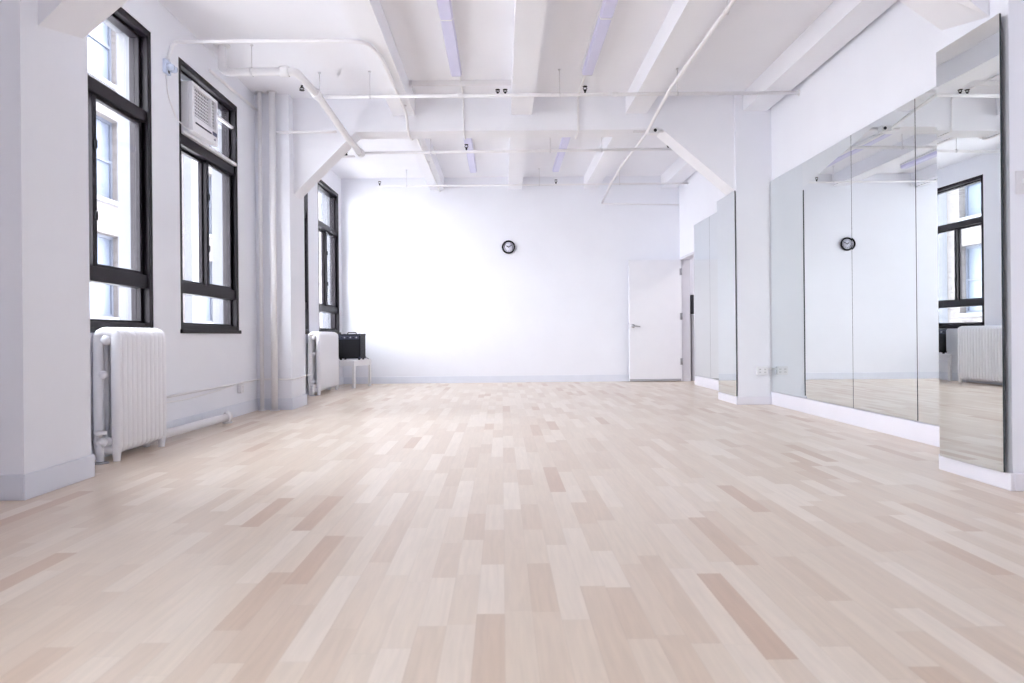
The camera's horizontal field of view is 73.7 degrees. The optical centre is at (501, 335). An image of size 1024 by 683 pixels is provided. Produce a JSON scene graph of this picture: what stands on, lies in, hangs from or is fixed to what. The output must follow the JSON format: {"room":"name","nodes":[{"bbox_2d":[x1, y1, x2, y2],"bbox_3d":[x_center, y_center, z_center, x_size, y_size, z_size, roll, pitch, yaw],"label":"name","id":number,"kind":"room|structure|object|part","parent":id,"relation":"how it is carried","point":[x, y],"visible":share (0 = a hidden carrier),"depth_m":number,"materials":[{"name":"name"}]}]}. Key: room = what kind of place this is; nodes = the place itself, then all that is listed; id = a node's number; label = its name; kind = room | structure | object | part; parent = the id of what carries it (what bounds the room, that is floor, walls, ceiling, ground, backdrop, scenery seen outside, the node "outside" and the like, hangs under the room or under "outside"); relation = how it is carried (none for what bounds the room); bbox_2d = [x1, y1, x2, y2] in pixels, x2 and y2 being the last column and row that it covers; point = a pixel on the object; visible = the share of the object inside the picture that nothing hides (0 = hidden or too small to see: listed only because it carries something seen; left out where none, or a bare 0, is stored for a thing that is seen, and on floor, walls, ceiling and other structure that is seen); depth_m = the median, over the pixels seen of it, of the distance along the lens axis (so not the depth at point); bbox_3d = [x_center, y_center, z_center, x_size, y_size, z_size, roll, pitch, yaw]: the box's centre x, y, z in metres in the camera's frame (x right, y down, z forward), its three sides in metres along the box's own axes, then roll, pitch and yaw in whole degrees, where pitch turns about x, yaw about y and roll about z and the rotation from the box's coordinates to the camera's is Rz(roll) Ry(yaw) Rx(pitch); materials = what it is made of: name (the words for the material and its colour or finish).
{"room":"exercise studio","nodes":[
{"label":"exercise studio","id":0,"kind":"room"},
{"bbox_2d":[90,0,342,440],"bbox_3d":[-2.759,-0.909,3.485,0.140,3.450,15.970,-1,0,0],"label":"wall","id":1,"kind":"structure","parent":0,"point":[194,361],"depth_m":5.96,"materials":[{"name":"white paint"}]},
{"bbox_2d":[88,7,152,332],"bbox_3d":[-2.782,-1.175,4.570,0.218,2.317,1.404,-1,0,0],"label":"window","id":2,"kind":"structure","parent":1,"relation":"in","point":[137,109],"depth_m":5.15,"materials":[{"name":"black metal"}]},
{"bbox_3d":[-2.673,-0.035,4.570,0.022,0.034,1.404,-1,0,0],"label":"sill","id":3,"kind":"part","parent":2,"relation":"part of","materials":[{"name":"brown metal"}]},
{"bbox_3d":[-2.747,-1.040,4.864,0.034,1.162,0.624,-1,0,0],"label":"sliding sash","id":4,"kind":"part","parent":2,"relation":"part of","materials":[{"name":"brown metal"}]},
{"bbox_2d":[163,58,177,75],"bbox_3d":[-2.657,-2.150,5.473,0.084,0.110,0.106,-1,0,0],"label":"wall fitting","id":5,"kind":"object","parent":1,"relation":"attached to","point":[168,68],"visible":1,"depth_m":5.43,"materials":[{"name":"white plastic"}]},
{"bbox_2d":[0,376,343,500],"bbox_3d":[-2.478,0.749,3.635,0.389,0.128,15.670,-1,0,0],"label":"baseboard","id":6,"kind":"structure","parent":1,"relation":"attached to","point":[13,487],"depth_m":3.73,"materials":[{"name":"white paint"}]},
{"bbox_2d":[166,75,185,126],"bbox_3d":[-2.684,-1.923,5.613,0.020,0.336,0.286,-1,0,5],"label":"cable","id":7,"kind":"object","parent":1,"relation":"attached to","point":[166,75],"visible":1,"depth_m":5.54,"materials":[{"name":"white paint"}]},
{"bbox_2d":[166,385,233,402],"bbox_3d":[-2.671,0.518,5.950,0.010,0.052,1.700,-1,0,0],"label":"cable","id":8,"kind":"object","parent":1,"relation":"attached to","point":[233,385],"visible":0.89,"depth_m":5.98,"materials":[{"name":"white paint"}]},
{"bbox_2d":[178,57,241,333],"bbox_3d":[-2.782,-1.175,6.335,0.218,2.317,1.294,-1,0,0],"label":"window","id":9,"kind":"structure","parent":1,"relation":"in","point":[206,157],"depth_m":6.47,"materials":[{"name":"black metal"}]},
{"bbox_3d":[-2.785,-1.040,6.066,0.034,1.162,0.563,-1,0,0],"label":"sliding sash","id":10,"kind":"part","parent":9,"relation":"part of","materials":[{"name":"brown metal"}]},
{"bbox_2d":[181,81,217,146],"bbox_3d":[-2.884,-1.950,6.048,0.529,0.420,0.515,-1,0,0],"label":"air conditioner","id":11,"kind":"object","parent":9,"relation":"in","point":[199,110],"visible":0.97,"depth_m":5.96,"materials":[{"name":"white plastic"}]},
{"bbox_2d":[194,88,208,124],"bbox_3d":[-2.649,-2.005,5.987,0.004,0.255,0.337,-1,0,0],"label":"grille","id":12,"kind":"object","parent":11,"relation":"attached to","point":[201,98],"depth_m":6.00,"materials":[{"name":"white plastic"}]},
{"bbox_2d":[212,102,213,128],"bbox_3d":[-2.649,-2.005,6.226,0.004,0.255,0.102,-1,0,0],"label":"grille","id":13,"kind":"object","parent":11,"relation":"attached to","point":[212,102],"depth_m":6.25,"materials":[{"name":"white plastic"}]},
{"bbox_3d":[-2.673,-0.035,6.335,0.022,0.034,1.294,-1,0,0],"label":"sill","id":14,"kind":"part","parent":9,"relation":"part of","materials":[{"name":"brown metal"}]},
{"bbox_3d":[-2.747,-1.040,6.601,0.034,1.162,0.569,-1,0,0],"label":"sliding sash","id":15,"kind":"part","parent":9,"relation":"part of","materials":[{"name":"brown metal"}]},
{"bbox_3d":[-2.732,-2.102,6.607,0.025,0.025,0.615,-1,0,0],"label":"rail","id":16,"kind":"part","parent":9,"relation":"part of","materials":[{"name":"white plastic"}]},
{"bbox_2d":[208,69,256,110],"bbox_3d":[-2.678,-2.445,6.845,0.027,0.057,1.191,-1,0,0],"label":"conduit","id":17,"kind":"object","parent":1,"relation":"attached to","point":[209,70],"visible":1,"depth_m":6.75,"materials":[{"name":"white metal"}]},
{"bbox_2d":[166,374,312,397],"bbox_3d":[-2.609,0.479,6.615,0.390,0.042,2.972,-1,0,9],"label":"conduit","id":18,"kind":"object","parent":1,"relation":"attached to","point":[252,380],"visible":0.94,"depth_m":6.58,"materials":[{"name":"white metal"}]},
{"bbox_2d":[237,384,243,392],"bbox_3d":[-2.651,0.541,6.930,0.046,0.087,0.070,-1,0,0],"label":"outlet box","id":19,"kind":"object","parent":1,"relation":"attached to","point":[240,388],"visible":1,"depth_m":6.89,"materials":[{"name":"white plastic"}]},
{"bbox_2d":[304,193,309,333],"bbox_3d":[-2.782,-1.175,8.865,0.218,2.317,1.294,-1,0,0],"label":"window","id":20,"kind":"structure","parent":1,"relation":"in","point":[306,195],"depth_m":9.45,"materials":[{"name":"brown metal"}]},
{"bbox_2d":[318,180,340,333],"bbox_3d":[-2.782,-1.175,10.640,0.218,2.317,1.304,-1,0,0],"label":"window","id":21,"kind":"structure","parent":1,"relation":"in","point":[332,231],"depth_m":11.16,"materials":[{"name":"black metal"}]},
{"bbox_3d":[-2.785,-1.040,10.368,0.034,1.162,0.568,-1,0,0],"label":"sliding sash","id":22,"kind":"part","parent":21,"relation":"part of","materials":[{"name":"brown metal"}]},
{"bbox_3d":[-2.747,-1.040,10.909,0.034,1.162,0.574,-1,0,0],"label":"sliding sash","id":23,"kind":"part","parent":21,"relation":"part of","materials":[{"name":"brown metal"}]},
{"bbox_2d":[103,19,330,328],"bbox_3d":[-2.894,-0.908,3.485,0.130,3.450,15.970,-1,0,0],"label":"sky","id":24,"kind":"structure","parent":0,"point":[122,40],"depth_m":5.26,"materials":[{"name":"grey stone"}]},
{"bbox_2d":[158,0,833,178],"bbox_3d":[0.019,-2.785,3.635,6.150,0.250,16.270,-1,0,0],"label":"ceiling","id":25,"kind":"structure","parent":0,"point":[754,33],"depth_m":6.38,"materials":[{"name":"white paint"}]},
{"bbox_2d":[213,44,364,157],"bbox_3d":[-1.859,-2.375,7.016,0.699,0.532,2.207,-1,0,25],"label":"pipe","id":26,"kind":"object","parent":25,"relation":"hanging from","point":[282,71],"visible":0.98,"depth_m":6.20,"materials":[{"name":"white metal"}]},
{"bbox_2d":[342,152,354,157],"bbox_3d":[-1.865,-2.154,8.120,0.230,0.062,0.060,-1,0,0],"label":"bracket","id":27,"kind":"object","parent":26,"relation":"attached to","point":[346,155],"visible":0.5,"depth_m":8.10,"materials":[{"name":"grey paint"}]},
{"bbox_3d":[-1.865,-2.128,8.120,0.230,0.012,0.060,-1,0,0],"label":"plate","id":28,"kind":"part","parent":27,"relation":"part of","materials":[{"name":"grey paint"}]},
{"bbox_2d":[336,0,414,115],"bbox_3d":[-1.089,-2.547,5.740,0.240,0.205,3.720,-1,0,0],"label":"ceiling beam","id":29,"kind":"structure","parent":25,"relation":"attached to","point":[366,19],"depth_m":5.86,"materials":[{"name":"white paint"}]},
{"bbox_2d":[405,139,443,189],"bbox_3d":[-1.089,-2.547,9.675,0.240,0.205,3.590,-1,0,0],"label":"ceiling beam","id":30,"kind":"structure","parent":25,"relation":"attached to","point":[413,145],"depth_m":9.80,"materials":[{"name":"white paint"}]},
{"bbox_2d":[166,39,440,191],"bbox_3d":[-1.856,-2.327,8.468,1.689,0.221,5.983,-1,0,0],"label":"conduit","id":31,"kind":"object","parent":30,"relation":"attached to","point":[176,42],"visible":0.85,"depth_m":5.59,"materials":[{"name":"white metal"}]},
{"bbox_2d":[436,0,453,20],"bbox_3d":[-0.455,-2.612,4.963,0.126,0.085,1.215,-1,0,0],"label":"ceiling lamp","id":32,"kind":"object","parent":25,"relation":"attached to","point":[445,8],"visible":1,"depth_m":5.41,"materials":[{"name":"white plastic"}]},
{"bbox_2d":[439,14,462,76],"bbox_3d":[-0.455,-2.612,6.183,0.126,0.085,1.215,-1,0,0],"label":"ceiling lamp","id":33,"kind":"object","parent":25,"relation":"attached to","point":[449,30],"visible":0.76,"depth_m":6.10,"materials":[{"name":"white plastic"}]},
{"bbox_2d":[409,80,510,87],"bbox_3d":[-0.435,-2.628,7.120,1.060,0.054,0.060,-1,0,0],"label":"channel","id":34,"kind":"object","parent":25,"relation":"attached to","point":[424,82],"visible":1,"depth_m":7.10,"materials":[{"name":"white paint"}]},
{"bbox_2d":[459,77,465,139],"bbox_3d":[-0.428,-2.452,7.580,0.018,0.398,1.560,-1,0,0],"label":"conduit","id":35,"kind":"object","parent":25,"relation":"attached to","point":[459,77],"visible":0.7,"depth_m":7.58,"materials":[{"name":"white metal"}]},
{"bbox_2d":[463,138,473,149],"bbox_3d":[-0.455,-2.612,8.977,0.126,0.085,1.215,-1,0,0],"label":"ceiling lamp","id":36,"kind":"object","parent":25,"relation":"attached to","point":[469,141],"visible":0.36,"depth_m":9.18,"materials":[{"name":"white plastic"}]},
{"bbox_2d":[465,149,476,172],"bbox_3d":[-0.455,-2.612,10.197,0.126,0.085,1.215,-1,0,0],"label":"ceiling lamp","id":37,"kind":"object","parent":25,"relation":"attached to","point":[471,159],"visible":0.76,"depth_m":10.16,"materials":[{"name":"white plastic"}]},
{"bbox_2d":[293,95,734,198],"bbox_3d":[0.130,-2.126,7.740,4.910,1.070,0.280,-1,0,0],"label":"ceiling beam","id":38,"kind":"structure","parent":25,"relation":"attached to","point":[698,128],"depth_m":7.60,"materials":[{"name":"white paint"}]},
{"bbox_2d":[633,127,663,135],"bbox_3d":[1.719,-2.260,7.588,0.500,0.068,0.144,-1,0,0],"label":"junction box","id":39,"kind":"object","parent":38,"relation":"attached to","point":[654,130],"visible":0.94,"depth_m":7.56,"materials":[{"name":"white plastic"}]},
{"bbox_3d":[1.669,-2.260,7.560,0.110,0.068,0.080,-1,0,0],"label":"casing","id":40,"kind":"part","parent":39,"relation":"part of","materials":[{"name":"white plastic"}]},
{"bbox_2d":[38,0,989,37],"bbox_3d":[0.055,-2.136,3.690,4.880,1.050,0.380,-1,0,0],"label":"ceiling beam","id":41,"kind":"structure","parent":25,"relation":"attached to","point":[78,18],"depth_m":3.68,"materials":[{"name":"white paint"}]},
{"bbox_2d":[365,137,671,154],"bbox_3d":[0.192,-2.408,8.070,3.630,0.505,0.048,-1,0,0],"label":"pipe","id":42,"kind":"object","parent":25,"relation":"hanging from","point":[550,150],"visible":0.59,"depth_m":8.06,"materials":[{"name":"white metal"}]},
{"bbox_2d":[508,138,528,188],"bbox_3d":[0.216,-2.560,9.675,0.230,0.205,3.590,-1,0,0],"label":"ceiling beam","id":43,"kind":"structure","parent":25,"relation":"attached to","point":[516,164],"depth_m":9.70,"materials":[{"name":"white paint"}]},
{"bbox_2d":[511,0,546,114],"bbox_3d":[0.216,-2.560,5.740,0.230,0.205,3.720,-1,0,0],"label":"ceiling beam","id":44,"kind":"structure","parent":25,"relation":"attached to","point":[529,15],"depth_m":5.89,"materials":[{"name":"white paint"}]},
{"bbox_2d":[378,168,688,186],"bbox_3d":[0.495,-2.525,10.900,4.958,0.278,0.048,-1,0,0],"label":"pipe","id":45,"kind":"object","parent":25,"relation":"hanging from","point":[619,183],"visible":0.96,"depth_m":10.89,"materials":[{"name":"white metal"}]},
{"bbox_2d":[552,148,565,171],"bbox_3d":[0.850,-2.625,10.197,0.126,0.085,1.215,-1,0,0],"label":"ceiling lamp","id":46,"kind":"object","parent":25,"relation":"attached to","point":[559,156],"visible":0.69,"depth_m":10.18,"materials":[{"name":"white plastic"}]},
{"bbox_2d":[324,68,800,98],"bbox_3d":[0.598,-2.521,6.840,4.754,0.288,0.068,-1,0,0],"label":"pipe","id":47,"kind":"object","parent":25,"relation":"hanging from","point":[612,94],"visible":1,"depth_m":6.83,"materials":[{"name":"white metal"}]},
{"bbox_2d":[558,137,570,148],"bbox_3d":[0.850,-2.625,8.977,0.126,0.085,1.215,-1,0,0],"label":"ceiling lamp","id":48,"kind":"object","parent":25,"relation":"attached to","point":[564,141],"visible":0.41,"depth_m":9.19,"materials":[{"name":"white plastic"}]},
{"bbox_2d":[574,76,585,138],"bbox_3d":[0.847,-2.464,7.580,0.026,0.406,1.560,-1,0,0],"label":"conduit","id":49,"kind":"object","parent":25,"relation":"attached to","point":[583,79],"visible":0.59,"depth_m":7.58,"materials":[{"name":"white metal"}]},
{"bbox_2d":[581,13,611,75],"bbox_3d":[0.850,-2.625,6.183,0.126,0.085,1.215,-1,0,0],"label":"ceiling lamp","id":50,"kind":"object","parent":25,"relation":"attached to","point":[601,26],"visible":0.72,"depth_m":6.11,"materials":[{"name":"white plastic"}]},
{"bbox_2d":[584,137,630,188],"bbox_3d":[1.493,-2.572,9.675,0.235,0.205,3.590,-1,0,0],"label":"ceiling beam","id":51,"kind":"structure","parent":25,"relation":"attached to","point":[601,164],"depth_m":9.80,"materials":[{"name":"white paint"}]},
{"bbox_2d":[598,0,617,18],"bbox_3d":[0.850,-2.625,4.963,0.126,0.085,1.215,-1,0,0],"label":"ceiling lamp","id":52,"kind":"object","parent":25,"relation":"attached to","point":[606,10],"visible":1,"depth_m":5.43,"materials":[{"name":"white plastic"}]},
{"bbox_2d":[601,0,736,203],"bbox_3d":[1.642,-2.442,3.651,0.103,0.466,15.601,-1,0,0],"label":"conduit","id":53,"kind":"object","parent":25,"relation":"hanging from","point":[725,12],"visible":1,"depth_m":6.24,"materials":[{"name":"white metal"}]},
{"bbox_2d":[626,0,720,113],"bbox_3d":[1.493,-2.572,5.740,0.235,0.205,3.720,-1,0,0],"label":"ceiling beam","id":54,"kind":"structure","parent":25,"relation":"attached to","point":[685,19],"depth_m":5.93,"materials":[{"name":"white paint"}]},
{"bbox_2d":[661,157,696,187],"bbox_3d":[2.798,-2.584,9.820,0.265,0.205,3.300,-1,0,0],"label":"ceiling beam","id":55,"kind":"structure","parent":25,"relation":"attached to","point":[680,170],"depth_m":10.65,"materials":[{"name":"white paint"}]},
{"bbox_2d":[743,0,897,110],"bbox_3d":[2.798,-2.584,5.725,0.265,0.205,3.650,-1,0,0],"label":"ceiling beam","id":56,"kind":"structure","parent":25,"relation":"attached to","point":[842,20],"depth_m":5.99,"materials":[{"name":"white paint"}]},
{"bbox_2d":[0,381,1023,682],"bbox_3d":[0.943,0.881,3.635,7.930,0.200,16.270,-1,0,0],"label":"floor","id":57,"kind":"structure","parent":0,"point":[617,531],"depth_m":2.50,"materials":[{"name":"brown wood"}]},
{"bbox_2d":[0,0,90,473],"bbox_3d":[-2.531,-0.911,3.645,0.315,3.450,0.550,-1,0,0],"label":"wall pier","id":58,"kind":"object","parent":57,"relation":"on","point":[45,378],"visible":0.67,"depth_m":3.51,"materials":[{"name":"white paint"}]},
{"bbox_2d":[93,327,166,464],"bbox_3d":[-2.551,0.379,4.661,0.182,0.870,0.736,-1,0,0],"label":"radiator","id":59,"kind":"object","parent":57,"relation":"on","point":[130,410],"visible":0.99,"depth_m":4.51,"materials":[{"name":"white metal"}]},
{"bbox_2d":[98,371,107,378],"bbox_3d":[-2.543,0.249,4.359,0.052,0.052,0.062,-1,0,0],"label":"air vent","id":60,"kind":"object","parent":59,"relation":"attached to","point":[102,374],"depth_m":4.33,"materials":[{"name":"white metal"}]},
{"bbox_2d":[166,411,232,437],"bbox_3d":[-2.548,0.756,5.719,0.090,0.115,1.319,-1,0,0],"label":"pipe","id":61,"kind":"object","parent":57,"relation":"on","point":[226,417],"visible":0.96,"depth_m":5.71,"materials":[{"name":"white metal"}]},
{"bbox_2d":[255,91,265,410],"bbox_3d":[-2.609,-0.910,7.385,0.086,3.449,0.086,-1,0,0],"label":"riser pipe","id":62,"kind":"object","parent":57,"relation":"on","point":[259,103],"visible":1,"depth_m":7.37,"materials":[{"name":"white metal"}]},
{"bbox_2d":[266,90,279,410],"bbox_3d":[-2.474,-0.911,7.385,0.112,3.449,0.112,-1,0,0],"label":"riser pipe","id":63,"kind":"object","parent":57,"relation":"on","point":[272,133],"visible":1,"depth_m":7.36,"materials":[{"name":"white metal"}]},
{"bbox_2d":[276,130,336,133],"bbox_3d":[-2.121,-2.205,7.400,0.650,0.029,0.029,-1,0,0],"label":"pipe","id":64,"kind":"object","parent":63,"relation":"attached to","point":[320,131],"visible":1,"depth_m":7.39,"materials":[{"name":"white metal"}]},
{"bbox_2d":[254,94,305,398],"bbox_3d":[-2.501,-0.911,7.730,0.375,3.450,0.540,-1,0,0],"label":"wall pier","id":65,"kind":"object","parent":57,"relation":"on","point":[289,208],"visible":0.64,"depth_m":7.46,"materials":[{"name":"white paint"}]},
{"bbox_2d":[308,331,338,395],"bbox_3d":[-2.550,0.379,9.734,0.182,0.870,1.142,-1,0,0],"label":"radiator","id":66,"kind":"object","parent":57,"relation":"on","point":[323,347],"visible":1,"depth_m":9.45,"materials":[{"name":"white metal"}]},
{"bbox_2d":[338,359,370,387],"bbox_3d":[-2.340,0.597,10.770,0.340,0.430,0.540,-1,0,18],"label":"table","id":67,"kind":"object","parent":57,"relation":"on","point":[349,362],"visible":0.77,"depth_m":10.54,"materials":[{"name":"white paint"}]},
{"bbox_2d":[338,332,366,359],"bbox_3d":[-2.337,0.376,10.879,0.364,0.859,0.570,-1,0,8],"label":"amplifier","id":68,"kind":"object","parent":67,"relation":"on","point":[351,346],"visible":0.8,"depth_m":10.62,"materials":[{"name":"black plastic"}]},
{"bbox_2d":[339,340,358,356],"bbox_3d":[-2.376,0.205,10.613,0.320,0.258,0.006,-1,0,8],"label":"speaker grille","id":69,"kind":"object","parent":68,"relation":"attached to","point":[347,348],"depth_m":10.61,"materials":[{"name":"black fabric"}]},
{"bbox_3d":[-2.378,0.031,10.613,0.320,0.060,0.006,-1,0,8],"label":"control panel","id":70,"kind":"part","parent":68,"relation":"part of","materials":[{"name":"grey metal"}]},
{"bbox_3d":[-2.277,0.612,10.492,0.040,0.400,0.040,-1,0,18],"label":"leg","id":71,"kind":"part","parent":67,"relation":"part of","materials":[{"name":"white paint"}]},
{"bbox_3d":[-2.341,0.397,10.770,0.340,0.030,0.540,-1,0,18],"label":"seat","id":72,"kind":"part","parent":67,"relation":"part of","materials":[{"name":"white paint"}]},
{"bbox_3d":[-2.126,0.610,10.958,0.040,0.400,0.040,-1,0,18],"label":"leg","id":73,"kind":"part","parent":67,"relation":"part of","materials":[{"name":"white paint"}]},
{"bbox_2d":[718,95,772,396],"bbox_3d":[2.794,-0.961,7.860,0.395,3.450,0.620,-1,0,0],"label":"wall pier","id":74,"kind":"object","parent":57,"relation":"on","point":[752,129],"visible":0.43,"depth_m":7.55,"materials":[{"name":"white paint"}]},
{"bbox_2d":[717,191,736,395],"bbox_3d":[2.589,-0.465,7.862,0.010,2.278,0.612,-1,0,0],"label":"wall mirror","id":75,"kind":"object","parent":74,"relation":"attached to","point":[726,207],"visible":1,"depth_m":7.83,"materials":[{"name":"silver glass"}]},
{"bbox_2d":[756,366,771,374],"bbox_3d":[2.890,0.388,7.526,0.164,0.092,0.047,-1,0,0],"label":"outlet box","id":76,"kind":"object","parent":74,"relation":"attached to","point":[760,370],"visible":1,"depth_m":7.50,"materials":[{"name":"white plastic"}]},
{"bbox_2d":[718,392,1023,490],"bbox_3d":[2.754,0.720,3.685,0.505,0.088,8.998,-1,0,0],"label":"baseboard","id":77,"kind":"object","parent":57,"relation":"on","point":[1006,480],"visible":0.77,"depth_m":3.65,"materials":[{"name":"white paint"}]},
{"bbox_2d":[939,0,1023,472],"bbox_3d":[2.749,-0.961,3.635,0.485,3.450,0.530,-1,0,0],"label":"wall pier","id":78,"kind":"object","parent":57,"relation":"on","point":[1012,11],"visible":0.4,"depth_m":3.37,"materials":[{"name":"white paint"}]},
{"bbox_2d":[936,13,1004,471],"bbox_3d":[2.467,-0.458,3.611,0.012,2.270,0.471,-1,0,-1],"label":"wall mirror","id":79,"kind":"object","parent":78,"relation":"attached to","point":[969,68],"visible":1,"depth_m":3.58,"materials":[{"name":"clear glass"}]},
{"bbox_2d":[1015,171,1023,193],"bbox_3d":[2.568,-0.754,3.358,0.072,0.116,0.021,-1,0,0],"label":"light switch","id":80,"kind":"object","parent":78,"relation":"attached to","point":[1019,175],"visible":1,"depth_m":3.36,"materials":[{"name":"white plastic"}]},
{"bbox_2d":[341,176,693,376],"bbox_3d":[0.951,-0.944,11.595,7.880,3.450,0.250,-1,0,0],"label":"wall","id":81,"kind":"structure","parent":0,"point":[432,288],"depth_m":11.47,"materials":[{"name":"white paint"}]},
{"bbox_2d":[344,374,628,383],"bbox_3d":[0.174,0.731,11.463,5.666,0.115,0.014,-1,0,0],"label":"baseboard","id":82,"kind":"structure","parent":81,"relation":"attached to","point":[524,378],"depth_m":11.46,"materials":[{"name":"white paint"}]},
{"bbox_2d":[502,240,514,253],"bbox_3d":[0.110,-1.483,11.452,0.228,0.228,0.036,-1,0,0],"label":"wall clock","id":83,"kind":"object","parent":81,"relation":"attached to","point":[508,247],"visible":1,"depth_m":11.45,"materials":[{"name":"black plastic"}]},
{"bbox_2d":[603,203,678,204],"bbox_3d":[2.329,-2.202,11.456,1.280,0.049,0.019,-1,0,0],"label":"conduit","id":84,"kind":"object","parent":81,"relation":"attached to","point":[603,203],"visible":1,"depth_m":11.45,"materials":[{"name":"white metal"}]},
{"bbox_2d":[690,295,693,313],"bbox_3d":[3.195,-0.520,11.437,0.080,0.320,0.062,-1,0,0],"label":"box","id":85,"kind":"object","parent":81,"relation":"attached to","point":[691,296],"visible":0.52,"depth_m":11.40,"materials":[{"name":"black plastic"}]},
{"bbox_2d":[691,315,694,380],"bbox_3d":[3.201,0.205,11.445,0.053,1.110,0.050,-1,0,0],"label":"trim","id":86,"kind":"structure","parent":81,"relation":"attached to","point":[692,316],"depth_m":11.42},
{"bbox_2d":[679,0,939,422],"bbox_3d":[3.051,-0.964,3.485,0.120,3.450,15.970,-1,0,0],"label":"wall","id":87,"kind":"structure","parent":0,"point":[890,63],"depth_m":5.89,"materials":[{"name":"white paint"}]},
{"bbox_2d":[628,260,682,380],"bbox_3d":[2.553,-0.250,11.326,0.889,2.008,0.088,-1,0,-1],"label":"door","id":88,"kind":"structure","parent":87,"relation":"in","point":[655,296],"depth_m":11.33,"materials":[{"name":"white paint"}]},
{"bbox_2d":[680,252,695,380],"bbox_3d":[3.058,-0.271,10.985,0.148,2.065,0.830,-1,0,0],"label":"trim","id":89,"kind":"structure","parent":87,"relation":"attached to","point":[685,277],"depth_m":11.37,"materials":[{"name":"grey paint"}]},
{"bbox_2d":[689,260,690,369],"bbox_3d":[3.147,-0.390,11.450,0.018,2.300,0.040,-1,0,0],"label":"trim","id":90,"kind":"structure","parent":87,"relation":"attached to","point":[689,260],"depth_m":11.43,"materials":[{"name":"grey paint"}]},
{"bbox_2d":[694,217,710,377],"bbox_3d":[2.977,-0.543,10.130,0.016,2.310,0.770,-1,0,0],"label":"wall mirror","id":91,"kind":"object","parent":87,"relation":"attached to","point":[701,229],"visible":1,"depth_m":10.10,"materials":[{"name":"silver glass"}]},
{"bbox_2d":[709,212,718,379],"bbox_3d":[2.977,-0.543,9.285,0.016,2.310,0.910,-1,0,0],"label":"wall mirror","id":92,"kind":"object","parent":87,"relation":"attached to","point":[713,218],"visible":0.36,"depth_m":9.56,"materials":[{"name":"silver glass"}]},
{"bbox_2d":[770,136,853,407],"bbox_3d":[2.977,-0.542,6.665,0.017,2.313,1.740,-1,0,0],"label":"wall mirror","id":93,"kind":"object","parent":87,"relation":"attached to","point":[811,202],"visible":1,"depth_m":6.48,"materials":[{"name":"silver glass"}]},
{"bbox_2d":[695,376,939,446],"bbox_3d":[2.992,0.691,3.170,0.030,0.142,14.740,-1,0,0],"label":"baseboard","id":94,"kind":"structure","parent":87,"relation":"attached to","point":[926,433],"depth_m":5.70,"materials":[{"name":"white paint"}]},
{"bbox_2d":[851,99,917,420],"bbox_3d":[2.977,-0.542,5.341,0.016,2.313,0.890,-1,0,0],"label":"wall mirror","id":95,"kind":"object","parent":87,"relation":"attached to","point":[883,152],"visible":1,"depth_m":5.28,"materials":[{"name":"silver glass"}]},
{"bbox_2d":[915,87,938,425],"bbox_3d":[2.977,-0.542,4.436,0.016,2.313,0.903,-1,0,0],"label":"wall mirror","id":96,"kind":"object","parent":87,"relation":"attached to","point":[925,104],"visible":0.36,"depth_m":4.77,"materials":[{"name":"silver glass"}]},
{"label":"outside","id":97,"kind":"structure","parent":0,"visible":0},
{"bbox_3d":[-21.499,2.343,10.000,36.960,0.300,100.000,-1,0,0],"label":"ground","id":98,"kind":"structure","parent":97,"visible":0},
{"bbox_2d":[87,22,322,327],"bbox_3d":[-13.384,0.666,26.600,9.220,18.500,30.000,-1,0,0],"label":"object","id":99,"kind":"structure","parent":98,"relation":"on","point":[101,42],"depth_m":16.11,"materials":[{"name":"brick"}]},
{"bbox_3d":[-9.294,-6.773,15.525,0.010,1.760,1.110,-1,0,0],"label":"pane","id":100,"kind":"part","parent":99,"relation":"part of","materials":[{"name":"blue glass"}]},
{"bbox_3d":[-9.243,-1.373,15.525,0.010,1.760,1.110,-1,0,0],"label":"pane","id":101,"kind":"part","parent":99,"relation":"part of","materials":[{"name":"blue glass"}]},
{"bbox_3d":[-9.115,-5.774,15.525,0.240,0.100,1.410,-1,0,0],"label":"sill","id":102,"kind":"part","parent":99,"relation":"part of","materials":[{"name":"grey stone"}]},
{"bbox_3d":[-9.269,-4.073,15.525,0.010,1.760,1.110,-1,0,0],"label":"pane","id":103,"kind":"part","parent":99,"relation":"part of","materials":[{"name":"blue glass"}]},
{"bbox_3d":[-9.064,-0.375,15.525,0.240,0.100,1.410,-1,0,0],"label":"sill","id":104,"kind":"part","parent":99,"relation":"part of","materials":[{"name":"grey stone"}]},
{"bbox_3d":[-9.089,-3.075,15.525,0.240,0.100,1.410,-1,0,0],"label":"sill","id":105,"kind":"part","parent":99,"relation":"part of","materials":[{"name":"grey stone"}]},
{"bbox_3d":[-9.243,-1.373,21.025,0.010,1.760,1.110,-1,0,0],"label":"pane","id":106,"kind":"part","parent":99,"relation":"part of","materials":[{"name":"clear glass"}]}
]}

